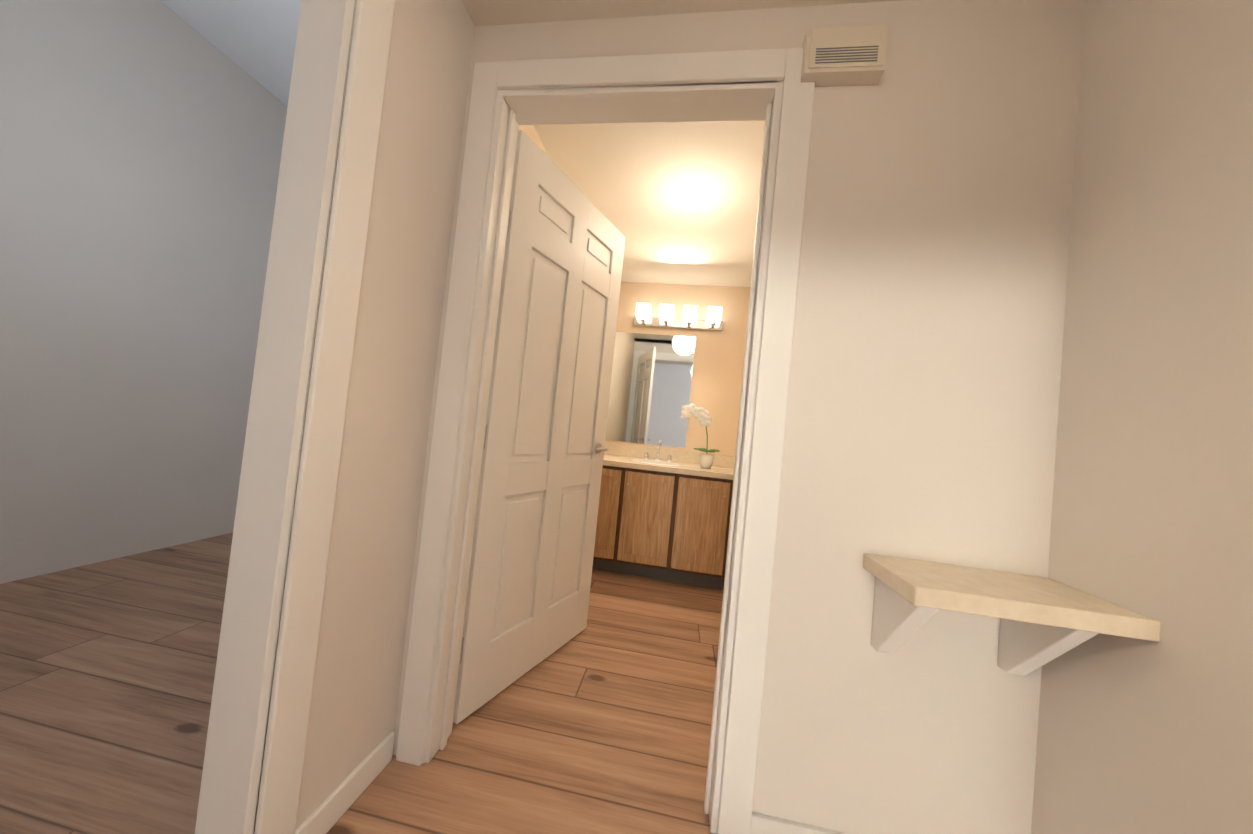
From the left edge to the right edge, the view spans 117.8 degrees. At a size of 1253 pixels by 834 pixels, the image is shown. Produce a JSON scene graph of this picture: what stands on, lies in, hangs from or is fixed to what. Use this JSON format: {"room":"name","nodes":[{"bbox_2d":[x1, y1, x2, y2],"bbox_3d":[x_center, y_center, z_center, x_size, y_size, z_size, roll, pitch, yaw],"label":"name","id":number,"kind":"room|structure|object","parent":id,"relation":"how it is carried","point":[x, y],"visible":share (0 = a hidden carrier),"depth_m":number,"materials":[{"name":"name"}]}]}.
{"room":"hallway","nodes":[
{"label":"hallway","id":0,"kind":"room"},
{"bbox_2d":[0,0,286,583],"bbox_3d":[-2.983,-0.839,2.441,0.120,3.410,3.090,5,-2,8],"label":"wall","id":1,"kind":"structure","parent":0,"point":[141,143],"depth_m":2.21,"materials":[{"name":"paint"}]},
{"bbox_2d":[160,0,300,106],"bbox_3d":[-1.737,-2.143,0.334,9.620,1.035,7.240,5,-2,8],"label":"ceiling","id":2,"kind":"structure","parent":0,"point":[255,40],"depth_m":2.35,"materials":[{"name":"paint"}]},
{"bbox_2d":[0,533,722,833],"bbox_3d":[-2.043,0.964,0.243,9.620,0.120,7.240,5,-2,8],"label":"floor","id":3,"kind":"structure","parent":0,"point":[601,723],"depth_m":1.31,"materials":[{"name":"brown wood"}]},
{"bbox_2d":[592,441,734,588],"bbox_3d":[0.378,0.715,3.003,1.570,1.011,0.619,5,-2,8],"label":"bathroom vanity","id":4,"kind":"object","parent":3,"relation":"on","point":[663,514],"visible":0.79,"depth_m":2.75,"materials":[{"name":"brown wood"}]},
{"bbox_2d":[680,403,719,468],"bbox_3d":[0.573,0.149,2.954,0.332,0.489,0.246,5,-2,8],"label":"orchid plant","id":5,"kind":"object","parent":4,"relation":"on","point":[700,414],"visible":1,"depth_m":2.91,"materials":[{"name":"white plant"}]},
{"bbox_2d":[253,0,474,833],"bbox_3d":[-0.574,-0.465,1.734,0.120,3.096,3.800,5,-2,8],"label":"wall","id":6,"kind":"structure","parent":0,"point":[358,668],"depth_m":1.04,"materials":[{"name":"beige paint"}]},
{"bbox_2d":[195,0,394,833],"bbox_3d":[-0.794,-0.089,0.415,0.136,2.235,0.990,5,-2,8],"label":"door frame","id":7,"kind":"structure","parent":6,"relation":"attached to","point":[243,686],"depth_m":0.81,"materials":[{"name":"white wood"}]},
{"bbox_2d":[295,731,394,833],"bbox_3d":[-0.750,1.010,1.011,0.014,0.085,0.326,5,-2,8],"label":"baseboard","id":8,"kind":"structure","parent":6,"relation":"attached to","point":[324,817],"depth_m":1.01,"materials":[{"name":"white wood"}]},
{"bbox_2d":[519,125,750,455],"bbox_3d":[0.453,-0.338,2.351,1.750,3.081,2.280,5,-2,8],"label":"wall","id":9,"kind":"structure","parent":0,"point":[717,376],"depth_m":3.31,"materials":[{"name":"paint"}]},
{"bbox_2d":[605,332,695,447],"bbox_3d":[0.165,-0.255,3.383,0.810,0.990,0.012,5,-2,8],"label":"bathroom mirror","id":10,"kind":"object","parent":9,"relation":"attached to","point":[650,387],"visible":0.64,"depth_m":3.37,"materials":[{"name":"silver mirror"}]},
{"bbox_2d":[633,303,722,330],"bbox_3d":[0.450,-0.875,3.300,0.790,0.165,0.150,5,-2,8],"label":"vanity light bar","id":11,"kind":"object","parent":9,"relation":"attached to","point":[689,320],"visible":1,"depth_m":3.28,"materials":[{"name":"white glass"}]},
{"bbox_2d":[534,121,764,286],"bbox_3d":[0.543,-1.263,2.369,1.750,0.100,2.300,5,-2,8],"label":"ceiling","id":12,"kind":"structure","parent":0,"point":[675,202],"depth_m":2.07,"materials":[{"name":"paint"}]},
{"bbox_2d":[462,0,901,25],"bbox_3d":[0.213,-1.300,0.506,1.870,0.100,1.520,5,-2,8],"label":"ceiling soffit","id":13,"kind":"structure","parent":0,"point":[490,12],"depth_m":1.16,"materials":[{"name":"paint"}]},
{"bbox_2d":[393,0,1084,833],"bbox_3d":[0.245,-0.086,1.157,1.770,2.470,0.120,5,-2,8],"label":"wall","id":14,"kind":"structure","parent":0,"point":[925,366],"depth_m":1.02,"materials":[{"name":"beige paint"}]},
{"bbox_2d":[453,130,624,723],"bbox_3d":[-0.295,0.041,1.696,0.338,2.125,0.763,5,-2,8],"label":"bathroom door","id":15,"kind":"structure","parent":14,"relation":"in","point":[530,576],"depth_m":1.58,"materials":[{"name":"white wood"}]},
{"bbox_2d":[396,48,814,833],"bbox_3d":[-0.072,0.005,1.198,1.060,2.236,0.152,5,-2,8],"label":"door frame","id":16,"kind":"structure","parent":14,"relation":"attached to","point":[512,96],"depth_m":1.17,"materials":[{"name":"white wood"}]},
{"bbox_2d":[750,812,846,833],"bbox_3d":[0.651,1.148,0.979,0.650,0.085,0.017,5,-2,8],"label":"baseboard","id":17,"kind":"structure","parent":14,"relation":"attached to","point":[760,823],"depth_m":1.01,"materials":[{"name":"white wood"}]},
{"bbox_2d":[801,24,888,86],"bbox_3d":[0.607,-1.013,1.059,0.210,0.130,0.052,5,-2,8],"label":"door chime","id":18,"kind":"object","parent":14,"relation":"attached to","point":[846,56],"visible":0.98,"depth_m":1.04,"materials":[{"name":"beige plastic"}]},
{"bbox_2d":[863,553,1160,675],"bbox_3d":[0.826,0.501,0.872,0.435,0.240,0.230,5,-2,8],"label":"ledge shelf","id":19,"kind":"object","parent":14,"relation":"attached to","point":[1044,620],"visible":1,"depth_m":0.84,"materials":[{"name":"wood"}]},
{"bbox_2d":[1031,0,1252,833],"bbox_3d":[1.075,-0.003,0.328,0.120,2.420,1.520,5,-2,8],"label":"wall","id":20,"kind":"structure","parent":0,"point":[1152,510],"depth_m":0.77,"materials":[{"name":"beige paint"}]}
]}

